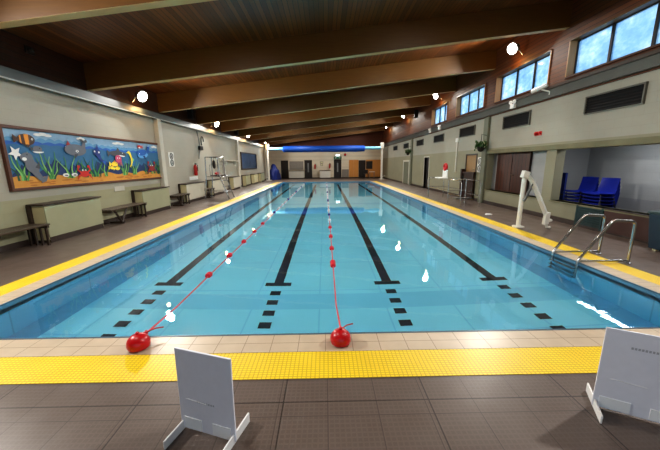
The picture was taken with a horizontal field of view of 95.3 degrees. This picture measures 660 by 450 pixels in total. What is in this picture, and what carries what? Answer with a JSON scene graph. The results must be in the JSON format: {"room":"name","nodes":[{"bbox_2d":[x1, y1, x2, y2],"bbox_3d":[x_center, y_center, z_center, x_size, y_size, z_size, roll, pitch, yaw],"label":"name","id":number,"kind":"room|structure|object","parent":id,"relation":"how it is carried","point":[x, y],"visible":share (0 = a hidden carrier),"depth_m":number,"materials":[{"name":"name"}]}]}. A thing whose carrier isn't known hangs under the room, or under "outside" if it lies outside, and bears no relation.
{"room":"indoor swimming pool","nodes":[
{"label":"indoor swimming pool","id":0,"kind":"room"},
{"bbox_2d":[0,29,267,245],"bbox_3d":[-6.577,-3.549,14.990,0.250,4.300,37.000,-1,12,-1],"label":"wall","id":1,"kind":"structure","parent":0,"point":[23,105],"depth_m":7.82,"materials":[{"name":"paint"}]},
{"bbox_2d":[24,45,34,55],"bbox_3d":[-6.279,-3.665,6.322,0.110,0.140,0.190,-1,12,-1],"label":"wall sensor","id":2,"kind":"object","parent":1,"relation":"attached to","point":[28,50],"visible":1,"depth_m":6.28,"materials":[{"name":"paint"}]},
{"bbox_2d":[0,124,161,191],"bbox_3d":[-6.306,-1.837,8.522,0.070,1.280,5.666,-1,12,-1],"label":"mural","id":3,"kind":"object","parent":1,"relation":"attached to","point":[33,158],"visible":0.99,"depth_m":7.23,"materials":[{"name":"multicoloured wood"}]},
{"bbox_2d":[114,186,124,191],"bbox_3d":[-6.329,-1.095,9.038,0.020,0.140,0.450,-1,12,-1],"label":"wall sign","id":4,"kind":"object","parent":1,"relation":"attached to","point":[117,188],"visible":1,"depth_m":9.03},
{"bbox_2d":[0,65,265,147],"bbox_3d":[-6.388,-4.737,14.752,0.150,0.220,37.000,-1,12,-1],"label":"trim","id":5,"kind":"structure","parent":1,"relation":"attached to","point":[4,71],"depth_m":7.84,"materials":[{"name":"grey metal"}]},
{"bbox_2d":[0,179,265,252],"bbox_3d":[-6.417,-1.503,15.409,0.030,0.120,37.000,-1,12,-1],"label":"baseboard","id":6,"kind":"structure","parent":1,"relation":"attached to","point":[5,248],"depth_m":6.17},
{"bbox_2d":[130,90,147,102],"bbox_3d":[-6.130,-4.092,9.578,0.509,0.354,0.362,-1,12,-1],"label":"floodlight","id":7,"kind":"object","parent":1,"relation":"attached to","point":[142,96],"visible":1,"depth_m":9.56,"materials":[{"name":"grey plastic"}]},
{"bbox_2d":[168,152,174,166],"bbox_3d":[-6.382,-2.639,12.117,0.038,0.560,0.420,-1,12,-1],"label":"sign","id":8,"kind":"object","parent":1,"relation":"attached to","point":[170,154],"visible":1,"depth_m":12.09,"materials":[{"name":"white plastic"}]},
{"bbox_2d":[186,109,194,119],"bbox_3d":[-6.279,-4.988,13.473,0.340,0.480,0.270,-1,12,-1],"label":"loudspeaker","id":9,"kind":"object","parent":1,"relation":"attached to","point":[190,113],"visible":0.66,"depth_m":13.37,"materials":[{"name":"black plastic"}]},
{"bbox_2d":[196,131,203,157],"bbox_3d":[-6.395,-3.938,14.891,0.120,1.314,0.795,-1,12,-1],"label":"hook","id":10,"kind":"object","parent":1,"relation":"attached to","point":[199,146],"visible":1,"depth_m":14.71,"materials":[{"name":"metal"}]},
{"bbox_2d":[240,152,256,169],"bbox_3d":[-6.569,-5.210,24.552,0.070,1.300,5.000,-1,12,-1],"label":"framed picture","id":11,"kind":"object","parent":1,"relation":"attached to","point":[248,160],"visible":1,"depth_m":24.26,"materials":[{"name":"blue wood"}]},
{"bbox_2d":[2,0,560,109],"bbox_3d":[-0.058,-6.450,14.660,13.450,1.667,37.300,-1,12,-1],"label":"ceiling","id":12,"kind":"structure","parent":0,"point":[217,22],"depth_m":7.00,"materials":[{"name":"wood"}]},
{"bbox_2d":[0,0,214,28],"bbox_3d":[-0.036,-3.961,4.450,12.590,2.095,0.180,-1,12,-1],"label":"beam","id":13,"kind":"structure","parent":12,"relation":"attached to","point":[13,13],"depth_m":4.46,"materials":[{"name":"wood"}]},
{"bbox_2d":[249,116,401,140],"bbox_3d":[-0.367,-8.087,24.732,12.590,2.095,0.180,-1,12,-1],"label":"beam","id":14,"kind":"structure","parent":12,"relation":"attached to","point":[398,118],"depth_m":24.67,"materials":[{"name":"wood"}]},
{"bbox_2d":[258,122,392,142],"bbox_3d":[-0.422,-8.774,28.112,12.590,2.095,0.180,-1,12,-1],"label":"beam","id":15,"kind":"structure","parent":12,"relation":"attached to","point":[391,123],"depth_m":28.06,"materials":[{"name":"wood"}]},
{"bbox_2d":[220,95,431,131],"bbox_3d":[-0.256,-6.712,17.971,12.590,2.095,0.180,-1,12,-1],"label":"beam","id":16,"kind":"structure","parent":12,"relation":"attached to","point":[418,101],"depth_m":17.89,"materials":[{"name":"wood"}]},
{"bbox_2d":[237,107,414,136],"bbox_3d":[-0.311,-7.399,21.351,12.590,2.095,0.180,-1,12,-1],"label":"beam","id":17,"kind":"structure","parent":12,"relation":"attached to","point":[406,111],"depth_m":21.29,"materials":[{"name":"wood"}]},
{"bbox_2d":[266,127,385,144],"bbox_3d":[-0.477,-9.462,31.492,12.590,2.095,0.180,-1,12,-1],"label":"beam","id":18,"kind":"structure","parent":12,"relation":"attached to","point":[383,128],"depth_m":31.44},
{"bbox_2d":[196,76,456,124],"bbox_3d":[-0.201,-6.024,14.591,12.590,2.095,0.180,-1,12,-1],"label":"beam","id":19,"kind":"structure","parent":12,"relation":"attached to","point":[442,85],"depth_m":14.51,"materials":[{"name":"wood"}]},
{"bbox_2d":[157,50,496,112],"bbox_3d":[-0.146,-5.336,11.210,12.590,2.095,0.180,-1,12,-1],"label":"beam","id":20,"kind":"structure","parent":12,"relation":"attached to","point":[484,60],"depth_m":11.12,"materials":[{"name":"wood"}]},
{"bbox_2d":[83,0,572,91],"bbox_3d":[-0.091,-4.649,7.830,12.590,2.095,0.180,-1,12,-1],"label":"beam","id":21,"kind":"structure","parent":12,"relation":"attached to","point":[556,15],"depth_m":7.75,"materials":[{"name":"wood"}]},
{"bbox_2d":[269,146,380,177],"bbox_3d":[0.628,-6.939,33.427,15.250,3.450,0.250,-1,12,-1],"label":"wall","id":22,"kind":"structure","parent":0,"point":[275,157],"depth_m":33.19,"materials":[{"name":"paint"}]},
{"bbox_2d":[281,161,288,178],"bbox_3d":[-5.028,-6.149,33.450,0.820,2.000,0.100,-1,12,-1],"label":"door","id":23,"kind":"structure","parent":22,"relation":"in","point":[284,164],"depth_m":33.46,"materials":[{"name":"paint"}]},
{"bbox_2d":[289,161,303,169],"bbox_3d":[-3.716,-6.577,33.284,1.550,0.920,0.025,-1,12,-1],"label":"wall panel","id":24,"kind":"object","parent":22,"relation":"attached to","point":[293,165],"visible":1,"depth_m":33.27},
{"bbox_2d":[304,160,311,178],"bbox_3d":[-2.414,-6.191,33.484,0.850,2.020,0.100,-1,12,-1],"label":"door","id":25,"kind":"structure","parent":22,"relation":"in","point":[307,163],"depth_m":33.47,"materials":[{"name":"paint"}]},
{"bbox_2d":[334,159,340,177],"bbox_3d":[0.846,-6.262,33.523,0.830,2.080,0.100,-1,12,-1],"label":"door","id":26,"kind":"structure","parent":22,"relation":"in","point":[337,162],"depth_m":33.51,"materials":[{"name":"paint"}]},
{"bbox_2d":[304,177,379,178],"bbox_3d":[-0.453,-5.266,33.607,12.550,0.120,0.030,-1,12,-1],"label":"baseboard","id":27,"kind":"structure","parent":22,"relation":"attached to","point":[312,177],"depth_m":33.62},
{"bbox_2d":[342,169,348,176],"bbox_3d":[1.707,-5.770,33.524,0.760,0.860,0.040,-1,12,-1],"label":"panel","id":28,"kind":"object","parent":22,"relation":"attached to","point":[345,172],"visible":1,"depth_m":33.50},
{"bbox_2d":[349,160,358,176],"bbox_3d":[2.642,-6.278,33.416,1.040,1.880,0.080,-1,12,-1],"label":"wooden door","id":29,"kind":"structure","parent":22,"relation":"in","point":[353,164],"depth_m":33.40,"materials":[{"name":"brown wood"}]},
{"bbox_2d":[359,160,365,177],"bbox_3d":[3.571,-6.232,33.573,0.780,1.950,0.100,-1,12,-1],"label":"door","id":30,"kind":"structure","parent":22,"relation":"in","point":[362,163],"depth_m":33.54,"materials":[{"name":"paint"}]},
{"bbox_2d":[366,160,380,176],"bbox_3d":[4.871,-6.310,33.466,1.780,1.880,0.040,-1,12,-1],"label":"wood panelling","id":31,"kind":"object","parent":22,"relation":"attached to","point":[376,166],"visible":0.56,"depth_m":33.47,"materials":[{"name":"brown wood"}]},
{"bbox_2d":[366,161,372,168],"bbox_3d":[4.359,-6.651,33.337,0.700,0.850,0.040,-1,12,-1],"label":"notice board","id":32,"kind":"object","parent":31,"relation":"attached to","point":[368,163],"visible":1,"depth_m":33.31,"materials":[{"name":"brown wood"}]},
{"bbox_2d":[269,131,382,146],"bbox_3d":[-0.372,-9.719,32.718,13.300,2.300,0.001,-1,12,-1],"label":"wall","id":33,"kind":"structure","parent":0,"point":[370,138],"depth_m":32.85,"materials":[{"name":"wood"}]},
{"bbox_2d":[0,182,659,337],"bbox_3d":[-0.111,-1.391,15.132,7.910,0.001,24.990,-1,12,-1],"label":"water","id":34,"kind":"object","parent":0,"point":[403,263],"visible":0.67,"depth_m":4.29,"materials":[{"name":"liquid"}]},
{"bbox_2d":[144,183,304,333],"bbox_3d":[-2.003,-1.422,15.036,0.248,0.189,25.064,-1,12,-1],"label":"lane rope","id":35,"kind":"object","parent":34,"relation":"on","point":[208,274],"visible":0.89,"depth_m":4.51,"materials":[{"name":"red plastic"}]},
{"bbox_2d":[326,182,352,327],"bbox_3d":[-0.113,-1.446,15.063,0.182,0.189,25.063,-1,12,-1],"label":"lane rope","id":36,"kind":"object","parent":34,"relation":"on","point":[332,262],"visible":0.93,"depth_m":4.96,"materials":[{"name":"red plastic"}]},
{"bbox_2d":[0,178,659,449],"bbox_3d":[0.915,-1.464,15.792,15.300,0.250,37.500,-1,12,-1],"label":"floor","id":37,"kind":"structure","parent":0,"point":[526,411],"depth_m":2.01,"materials":[{"name":"tile"}]},
{"bbox_2d":[0,223,50,245],"bbox_3d":[-6.001,0.358,5.435,0.444,0.445,1.700,-1,12,-1],"label":"slatted bench","id":38,"kind":"object","parent":37,"relation":"on","point":[27,227],"visible":1,"depth_m":6.16,"materials":[{"name":"brown wood"}]},
{"bbox_2d":[25,196,103,243],"bbox_3d":[-6.119,-0.177,7.100,0.355,0.830,1.680,-1,12,-1],"label":"base cabinet","id":39,"kind":"object","parent":37,"relation":"on","point":[67,218],"visible":0.95,"depth_m":6.81,"materials":[{"name":"brown wood"}]},
{"bbox_2d":[102,202,146,223],"bbox_3d":[-6.057,-0.336,8.845,0.444,0.445,1.660,-1,12,-1],"label":"slatted bench","id":40,"kind":"object","parent":37,"relation":"on","point":[110,209],"visible":0.88,"depth_m":8.67,"materials":[{"name":"brown wood"}]},
{"bbox_2d":[131,186,170,215],"bbox_3d":[-6.174,-0.870,10.510,0.355,0.830,1.760,-1,12,-1],"label":"base cabinet","id":41,"kind":"object","parent":37,"relation":"on","point":[157,199],"visible":0.96,"depth_m":10.21,"materials":[{"name":"brown wood"}]},
{"bbox_2d":[153,119,170,206],"bbox_3d":[-6.305,-2.264,11.296,0.160,3.250,0.260,-1,12,-1],"label":"column","id":42,"kind":"structure","parent":37,"relation":"on","point":[156,122],"depth_m":11.13,"materials":[{"name":"paint"}]},
{"bbox_2d":[170,193,189,205],"bbox_3d":[-6.112,-1.026,12.235,0.444,0.445,1.020,-1,12,-1],"label":"slatted bench","id":43,"kind":"object","parent":37,"relation":"on","point":[178,194],"visible":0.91,"depth_m":12.13,"materials":[{"name":"brown wood"}]},
{"bbox_2d":[178,181,204,202],"bbox_3d":[-6.226,-1.514,13.675,0.355,0.830,1.960,-1,12,-1],"label":"base cabinet","id":44,"kind":"object","parent":37,"relation":"on","point":[196,190],"visible":0.94,"depth_m":13.38,"materials":[{"name":"brown wood"}]},
{"bbox_2d":[163,347,249,449],"bbox_3d":[-0.734,1.001,1.764,0.385,0.546,0.310,3,12,17],"label":"display board","id":45,"kind":"object","parent":37,"relation":"on","point":[205,381],"visible":1,"depth_m":1.76,"materials":[{"name":"white plastic"}]},
{"bbox_2d":[206,178,223,195],"bbox_3d":[-6.273,-2.102,16.565,0.355,0.830,1.760,-1,12,-1],"label":"base cabinet","id":46,"kind":"object","parent":37,"relation":"on","point":[217,184],"visible":0.58,"depth_m":16.22,"materials":[{"name":"brown wood"}]},
{"bbox_2d":[204,157,234,198],"bbox_3d":[-5.390,-2.283,14.553,1.174,1.989,0.856,-1,12,-1],"label":"chair","id":47,"kind":"object","parent":37,"relation":"on","point":[218,171],"visible":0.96,"depth_m":14.28,"materials":[{"name":"silver metal"}]},
{"bbox_2d":[228,176,239,189],"bbox_3d":[-6.329,-2.800,19.995,0.355,0.830,1.560,-1,12,-1],"label":"base cabinet","id":48,"kind":"object","parent":37,"relation":"on","point":[234,181],"visible":0.96,"depth_m":19.45,"materials":[{"name":"brown wood"}]},
{"bbox_2d":[235,140,240,187],"bbox_3d":[-6.466,-4.273,21.172,0.160,3.250,0.260,-1,12,-1],"label":"column","id":49,"kind":"structure","parent":37,"relation":"on","point":[236,141],"depth_m":21.01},
{"bbox_2d":[241,175,250,186],"bbox_3d":[-6.378,-3.408,22.983,0.355,0.830,1.460,-1,12,-1],"label":"base cabinet","id":50,"kind":"object","parent":37,"relation":"on","point":[246,179],"visible":1,"depth_m":22.39,"materials":[{"name":"brown wood"}]},
{"bbox_2d":[250,173,257,183],"bbox_3d":[-6.421,-3.946,25.628,0.355,0.830,1.460,-1,12,-1],"label":"base cabinet","id":51,"kind":"object","parent":37,"relation":"on","point":[254,177],"visible":0.98,"depth_m":25.03,"materials":[{"name":"brown wood"}]},
{"bbox_2d":[258,173,264,181],"bbox_3d":[-6.465,-4.494,28.323,0.355,0.830,1.560,-1,12,-1],"label":"base cabinet","id":52,"kind":"object","parent":37,"relation":"on","point":[261,178],"visible":0.87,"depth_m":27.68,"materials":[{"name":"brown wood"}]},
{"bbox_2d":[264,148,267,179],"bbox_3d":[-6.627,-6.286,31.069,0.160,3.250,0.260,-1,12,-1],"label":"column","id":53,"kind":"structure","parent":37,"relation":"on","point":[264,148],"depth_m":30.99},
{"bbox_2d":[265,144,270,180],"bbox_3d":[-6.271,-6.312,30.253,0.590,3.620,0.480,-1,12,-1],"label":"post","id":54,"kind":"object","parent":37,"relation":"on","point":[266,145],"visible":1,"depth_m":30.17,"materials":[{"name":"metal"}]},
{"bbox_2d":[269,145,380,151],"bbox_3d":[-0.499,-7.610,30.083,11.120,0.624,0.630,-1,12,-1],"label":"roller","id":55,"kind":"object","parent":54,"relation":"attached to","point":[352,148],"visible":1,"depth_m":29.84,"materials":[{"name":"plastic"}]},
{"bbox_2d":[270,164,280,179],"bbox_3d":[-5.904,-5.571,31.455,1.206,1.640,1.228,10,15,41],"label":"cover","id":56,"kind":"object","parent":37,"relation":"on","point":[274,172],"visible":0.94,"depth_m":31.09,"materials":[{"name":"blue plastic"}]},
{"bbox_2d":[289,170,303,178],"bbox_3d":[-3.708,-5.560,33.249,1.640,0.900,0.450,-1,12,-1],"label":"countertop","id":57,"kind":"structure","parent":37,"relation":"on","point":[292,174],"depth_m":33.07,"materials":[{"name":"white paint"}]},
{"bbox_2d":[320,170,330,178],"bbox_3d":[-0.538,-5.599,33.293,1.220,0.900,0.450,-1,12,-1],"label":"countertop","id":58,"kind":"structure","parent":37,"relation":"on","point":[324,174],"depth_m":33.11,"materials":[{"name":"white paint"}]},
{"bbox_2d":[0,181,659,384],"bbox_3d":[-0.108,-1.316,14.980,9.110,0.204,25.862,-1,12,-1],"label":"paving strip","id":59,"kind":"object","parent":37,"relation":"in","point":[549,360],"visible":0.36,"depth_m":2.47,"materials":[{"name":"tile"}]},
{"bbox_2d":[0,181,659,357],"bbox_3d":[-0.110,-1.349,15.140,8.454,0.206,25.534,-1,12,-1],"label":"pool coping","id":60,"kind":"object","parent":37,"relation":"on","point":[595,337],"visible":0.31,"depth_m":2.77,"materials":[{"name":"beige tile"}]},
{"bbox_2d":[126,331,150,351],"bbox_3d":[-1.704,1.020,2.670,0.188,0.156,0.188,-1,12,-1],"label":"buoy","id":61,"kind":"object","parent":60,"relation":"on","point":[139,341],"visible":1,"depth_m":2.62,"materials":[{"name":"red plastic"}]},
{"bbox_2d":[0,181,659,339],"bbox_3d":[-0.111,-1.446,15.120,7.918,0.016,24.998,-1,12,-1],"label":"trim","id":62,"kind":"structure","parent":60,"relation":"attached to","point":[340,181],"depth_m":2.91,"materials":[{"name":"blue tile"}]},
{"bbox_2d":[0,181,659,310],"bbox_3d":[-0.111,-1.418,15.126,7.910,0.046,24.990,-1,12,-1],"label":"trim","id":63,"kind":"structure","parent":60,"relation":"attached to","point":[505,235],"depth_m":5.14,"materials":[{"name":"tile"}]},
{"bbox_2d":[330,327,350,346],"bbox_3d":[0.095,0.994,2.714,0.188,0.156,0.188,-1,12,-1],"label":"buoy","id":64,"kind":"object","parent":60,"relation":"on","point":[340,337],"visible":1,"depth_m":2.66,"materials":[{"name":"red plastic"}]},
{"bbox_2d":[380,143,383,178],"bbox_3d":[5.296,-6.457,30.412,0.590,3.620,0.480,-1,12,-1],"label":"post","id":65,"kind":"object","parent":37,"relation":"on","point":[381,144],"visible":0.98,"depth_m":30.29,"materials":[{"name":"metal"}]},
{"bbox_2d":[409,139,412,184],"bbox_3d":[5.941,-4.593,22.024,0.100,3.300,0.320,-1,12,-1],"label":"column","id":66,"kind":"structure","parent":37,"relation":"on","point":[411,148],"depth_m":21.98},
{"bbox_2d":[428,170,480,204],"bbox_3d":[5.025,-1.641,12.583,0.836,1.300,3.480,-1,12,-1],"label":"chair","id":67,"kind":"object","parent":37,"relation":"on","point":[445,173],"visible":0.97,"depth_m":12.05,"materials":[{"name":"silver metal"}]},
{"bbox_2d":[459,169,475,197],"bbox_3d":[6.017,-1.790,13.216,0.140,1.320,1.180,-1,12,-1],"label":"chair","id":68,"kind":"object","parent":37,"relation":"on","point":[463,175],"visible":0.73,"depth_m":13.26,"materials":[{"name":"brown wood"}]},
{"bbox_2d":[477,117,490,202],"bbox_3d":[6.105,-2.538,11.922,0.100,3.300,0.320,-1,12,-1],"label":"column","id":69,"kind":"structure","parent":37,"relation":"on","point":[487,122],"depth_m":11.85,"materials":[{"name":"paint"}]},
{"bbox_2d":[474,134,487,151],"bbox_3d":[5.876,-3.184,11.691,0.468,0.664,0.511,5,13,26],"label":"hanging plant","id":70,"kind":"object","parent":69,"relation":"attached to","point":[480,145],"visible":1,"depth_m":11.62,"materials":[{"name":"green plant"}]},
{"bbox_2d":[512,170,552,228],"bbox_3d":[4.977,-0.616,7.304,0.843,1.397,0.227,1,12,8],"label":"lift","id":71,"kind":"object","parent":37,"relation":"on","point":[525,175],"visible":1,"depth_m":7.26,"materials":[{"name":"white paint"}]},
{"bbox_2d":[559,173,567,199],"bbox_3d":[7.106,-0.975,9.287,0.070,1.270,0.320,-1,12,-1],"label":"foam mat","id":72,"kind":"object","parent":37,"relation":"on","point":[565,175],"visible":0.27,"depth_m":9.12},
{"bbox_2d":[551,214,636,267],"bbox_3d":[4.316,0.516,5.034,0.935,1.339,0.608,-1,12,-1],"label":"pool ladder","id":73,"kind":"object","parent":37,"relation":"attached to","point":[604,229],"visible":0.71,"depth_m":4.77,"materials":[{"name":"silver metal"}]},
{"bbox_2d":[597,192,619,207],"bbox_3d":[7.106,-0.469,7.930,0.522,0.822,0.579,-1,12,-1],"label":"chair","id":74,"kind":"object","parent":37,"relation":"on","point":[610,206],"visible":0.16,"depth_m":7.76,"materials":[{"name":"blue plastic"}]},
{"bbox_2d":[582,186,619,206],"bbox_3d":[7.081,-0.641,7.895,0.522,0.822,0.579,-1,12,-1],"label":"chair","id":75,"kind":"object","parent":74,"relation":"on","point":[584,199],"visible":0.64,"depth_m":7.81,"materials":[{"name":"blue plastic"}]},
{"bbox_2d":[582,182,620,207],"bbox_3d":[7.068,-0.727,7.877,0.522,0.822,0.579,-1,12,-1],"label":"chair","id":76,"kind":"object","parent":75,"relation":"on","point":[602,195],"visible":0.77,"depth_m":7.80,"materials":[{"name":"blue plastic"}]},
{"bbox_2d":[581,177,620,207],"bbox_3d":[7.055,-0.813,7.859,0.522,0.822,0.579,-1,12,-1],"label":"chair","id":77,"kind":"object","parent":76,"relation":"on","point":[607,185],"visible":0.82,"depth_m":7.82,"materials":[{"name":"blue plastic"}]},
{"bbox_2d":[582,189,619,205],"bbox_3d":[7.093,-0.555,7.912,0.522,0.822,0.579,-1,12,-1],"label":"chair","id":78,"kind":"object","parent":74,"relation":"on","point":[584,202],"visible":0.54,"depth_m":7.83,"materials":[{"name":"blue plastic"}]},
{"bbox_2d":[586,327,659,423],"bbox_3d":[1.945,0.940,1.848,0.460,0.581,0.310,5,13,27],"label":"display board","id":79,"kind":"object","parent":37,"relation":"on","point":[627,381],"visible":1,"depth_m":1.87,"materials":[{"name":"white plastic"}]},
{"bbox_2d":[631,347,658,354],"bbox_3d":[1.916,0.762,1.807,0.155,0.015,0.001,5,13,27],"label":"print","id":80,"kind":"object","parent":79,"relation":"attached to","point":[639,350],"depth_m":1.81},
{"bbox_2d":[647,210,659,250],"bbox_3d":[6.011,0.143,5.251,0.405,0.710,0.649,-1,12,-1],"label":"storage bin","id":81,"kind":"object","parent":37,"relation":"on","point":[654,216],"visible":1,"depth_m":5.41,"materials":[{"name":"teal plastic"}]},
{"bbox_3d":[7.097,-0.591,8.528,0.522,0.822,0.579,-1,12,-1],"label":"chair","id":82,"kind":"object","parent":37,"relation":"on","visible":0},
{"bbox_2d":[564,184,598,202],"bbox_3d":[7.071,-0.763,8.492,0.522,0.822,0.579,-1,12,-1],"label":"chair","id":83,"kind":"object","parent":82,"relation":"on","point":[573,197],"visible":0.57,"depth_m":8.46,"materials":[{"name":"blue plastic"}]},
{"bbox_2d":[564,181,598,202],"bbox_3d":[7.058,-0.849,8.475,0.522,0.822,0.579,-1,12,-1],"label":"chair","id":84,"kind":"object","parent":83,"relation":"on","point":[574,194],"visible":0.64,"depth_m":8.38,"materials":[{"name":"blue plastic"}]},
{"bbox_2d":[563,177,598,202],"bbox_3d":[7.045,-0.935,8.457,0.522,0.822,0.579,-1,12,-1],"label":"chair","id":85,"kind":"object","parent":84,"relation":"on","point":[588,184],"visible":0.83,"depth_m":8.43,"materials":[{"name":"blue plastic"}]},
{"bbox_2d":[564,187,598,201],"bbox_3d":[7.084,-0.677,8.510,0.522,0.822,0.579,-1,12,-1],"label":"chair","id":86,"kind":"object","parent":82,"relation":"on","point":[572,200],"visible":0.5,"depth_m":8.51,"materials":[{"name":"blue plastic"}]},
{"bbox_2d":[382,0,659,219],"bbox_3d":[6.239,-4.396,15.027,0.300,5.700,37.000,-1,12,-1],"label":"wall","id":87,"kind":"structure","parent":0,"point":[561,120],"depth_m":8.76,"materials":[{"name":"paint"}]},
{"bbox_2d":[403,162,408,183],"bbox_3d":[5.927,-4.093,23.478,0.080,1.700,1.550,-1,12,-1],"label":"door","id":88,"kind":"structure","parent":87,"relation":"in","point":[406,164],"depth_m":23.57,"materials":[{"name":"metal"}]},
{"bbox_2d":[402,160,409,184],"bbox_3d":[5.941,-4.132,23.470,0.070,1.820,1.750,-1,12,-1],"label":"trim","id":89,"kind":"structure","parent":87,"relation":"attached to","point":[403,160],"depth_m":22.73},
{"bbox_2d":[416,139,423,145],"bbox_3d":[5.982,-5.469,20.010,0.050,0.380,1.400,-1,12,-1],"label":"air vent","id":90,"kind":"object","parent":87,"relation":"in","point":[418,142],"visible":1,"depth_m":19.93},
{"bbox_2d":[423,156,429,187],"bbox_3d":[6.090,-3.290,18.903,0.120,1.990,1.000,-1,12,-1],"label":"trim","id":91,"kind":"structure","parent":87,"relation":"attached to","point":[426,156],"depth_m":19.17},
{"bbox_2d":[425,157,428,187],"bbox_3d":[6.155,-3.262,18.910,0.090,1.930,0.880,-1,12,-1],"label":"door","id":92,"kind":"structure","parent":87,"relation":"in","point":[427,158],"depth_m":19.12,"materials":[{"name":"paint"}]},
{"bbox_2d":[433,133,443,142],"bbox_3d":[6.036,-4.806,16.701,0.050,0.400,1.450,-1,12,-1],"label":"air vent","id":93,"kind":"object","parent":87,"relation":"in","point":[437,138],"visible":1,"depth_m":16.62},
{"bbox_2d":[431,102,447,125],"bbox_3d":[6.140,-6.097,16.669,0.290,0.940,2.300,-1,12,-1],"label":"window","id":94,"kind":"structure","parent":87,"relation":"in","point":[439,114],"depth_m":17.00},
{"bbox_2d":[455,138,458,171],"bbox_3d":[6.075,-3.359,14.480,0.070,1.590,0.220,-1,12,-1],"label":"conduit","id":95,"kind":"object","parent":87,"relation":"attached to","point":[457,139],"visible":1,"depth_m":14.41,"materials":[{"name":"white paint"}]},
{"bbox_2d":[459,125,475,137],"bbox_3d":[6.090,-4.148,13.366,0.050,0.420,1.450,-1,12,-1],"label":"air vent","id":96,"kind":"object","parent":87,"relation":"in","point":[470,130],"visible":1,"depth_m":13.34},
{"bbox_2d":[455,83,485,117],"bbox_3d":[6.197,-5.387,13.181,0.290,0.940,2.620,-1,12,-1],"label":"window","id":97,"kind":"structure","parent":87,"relation":"in","point":[472,100],"depth_m":13.39,"materials":[{"name":"glass"}]},
{"bbox_2d":[466,155,475,199],"bbox_3d":[6.158,-2.084,13.200,0.090,1.900,0.900,-1,12,-1],"label":"door","id":98,"kind":"structure","parent":87,"relation":"in","point":[471,159],"depth_m":13.06,"materials":[{"name":"beige wood"}]},
{"bbox_2d":[465,154,477,197],"bbox_3d":[6.183,-2.114,13.194,0.120,1.960,1.020,-1,12,-1],"label":"trim","id":99,"kind":"structure","parent":87,"relation":"attached to","point":[466,154],"depth_m":12.78,"materials":[{"name":"brown wood"}]},
{"bbox_2d":[509,100,515,108],"bbox_3d":[6.002,-3.952,9.857,0.129,0.257,0.303,-1,12,-1],"label":"light","id":100,"kind":"object","parent":87,"relation":"attached to","point":[512,106],"visible":1,"depth_m":9.81,"materials":[{"name":"white plastic"}]},
{"bbox_2d":[382,177,647,243],"bbox_3d":[6.101,-1.660,15.581,0.030,0.120,37.000,-1,12,-1],"label":"baseboard","id":101,"kind":"structure","parent":87,"relation":"attached to","point":[555,218],"depth_m":9.15,"materials":[{"name":"tile"}]},
{"bbox_2d":[507,42,523,54],"bbox_3d":[5.897,-5.556,9.476,0.509,0.354,0.362,-1,12,-1],"label":"floodlight","id":102,"kind":"object","parent":87,"relation":"attached to","point":[513,47],"visible":1,"depth_m":9.44,"materials":[{"name":"grey plastic"}]},
{"bbox_2d":[502,110,531,129],"bbox_3d":[6.146,-3.452,9.946,0.050,0.440,1.430,-1,12,-1],"label":"air vent","id":103,"kind":"object","parent":87,"relation":"in","point":[520,119],"visible":1,"depth_m":9.88,"materials":[{"name":"metal"}]},
{"bbox_2d":[384,48,659,146],"bbox_3d":[6.029,-4.981,14.905,0.110,0.220,37.000,-1,12,-1],"label":"trim","id":104,"kind":"structure","parent":87,"relation":"attached to","point":[653,61],"depth_m":7.68,"materials":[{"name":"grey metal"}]},
{"bbox_2d":[493,49,551,103],"bbox_3d":[6.253,-4.695,9.777,0.290,0.940,2.730,-1,12,-1],"label":"window","id":105,"kind":"structure","parent":87,"relation":"in","point":[533,73],"depth_m":9.79,"materials":[{"name":"glass"}]},
{"bbox_2d":[531,83,549,94],"bbox_3d":[5.906,-3.788,8.440,0.146,0.304,0.470,-10,15,-40],"label":"security camera","id":106,"kind":"object","parent":87,"relation":"attached to","point":[543,86],"visible":1,"depth_m":8.38,"materials":[{"name":"white plastic"}]},
{"bbox_2d":[484,189,649,217],"bbox_3d":[6.366,-0.430,7.222,0.320,0.040,9.720,-1,12,-1],"label":"trim","id":107,"kind":"structure","parent":87,"relation":"attached to","point":[496,191],"depth_m":7.42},
{"bbox_2d":[487,136,659,153],"bbox_3d":[6.208,-1.857,6.868,0.050,0.140,10.000,-1,12,-1],"label":"trim","id":108,"kind":"structure","parent":87,"relation":"attached to","point":[652,139],"depth_m":7.19,"materials":[{"name":"paint"}]},
{"bbox_2d":[573,205,603,230],"bbox_3d":[6.224,-0.187,7.238,0.050,0.520,0.740,-1,12,-1],"label":"slatted screen","id":109,"kind":"object","parent":87,"relation":"attached to","point":[580,211],"visible":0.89,"depth_m":7.19,"materials":[{"name":"metal"}]},
{"bbox_2d":[564,0,659,78],"bbox_3d":[6.308,-4.001,6.367,0.290,0.940,2.970,-1,12,-1],"label":"window","id":110,"kind":"structure","parent":87,"relation":"in","point":[636,30],"depth_m":6.68,"materials":[{"name":"glass"}]},
{"bbox_2d":[583,81,648,114],"bbox_3d":[6.201,-2.742,6.606,0.050,0.420,1.400,-1,12,-1],"label":"air vent","id":111,"kind":"object","parent":87,"relation":"in","point":[632,95],"visible":1,"depth_m":6.50,"materials":[{"name":"metal"}]},
{"bbox_2d":[604,208,648,241],"bbox_3d":[6.245,0.049,6.001,0.042,0.510,1.740,-1,12,-1],"label":"boarding","id":112,"kind":"object","parent":87,"relation":"attached to","point":[620,228],"visible":0.64,"depth_m":6.29,"materials":[{"name":"brown wood"}]},
{"bbox_2d":[491,144,659,212],"bbox_3d":[7.420,-1.048,6.797,1.850,2.400,10.700,-1,12,-1],"label":"wall","id":113,"kind":"structure","parent":0,"point":[637,166],"depth_m":8.44,"materials":[{"name":"paint"}]},
{"bbox_2d":[495,152,532,194],"bbox_3d":[6.477,-1.687,10.785,0.110,2.080,1.880,-1,12,-1],"label":"roller shutter","id":114,"kind":"object","parent":113,"relation":"attached to","point":[510,166],"visible":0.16,"depth_m":10.67,"materials":[{"name":"wood"}]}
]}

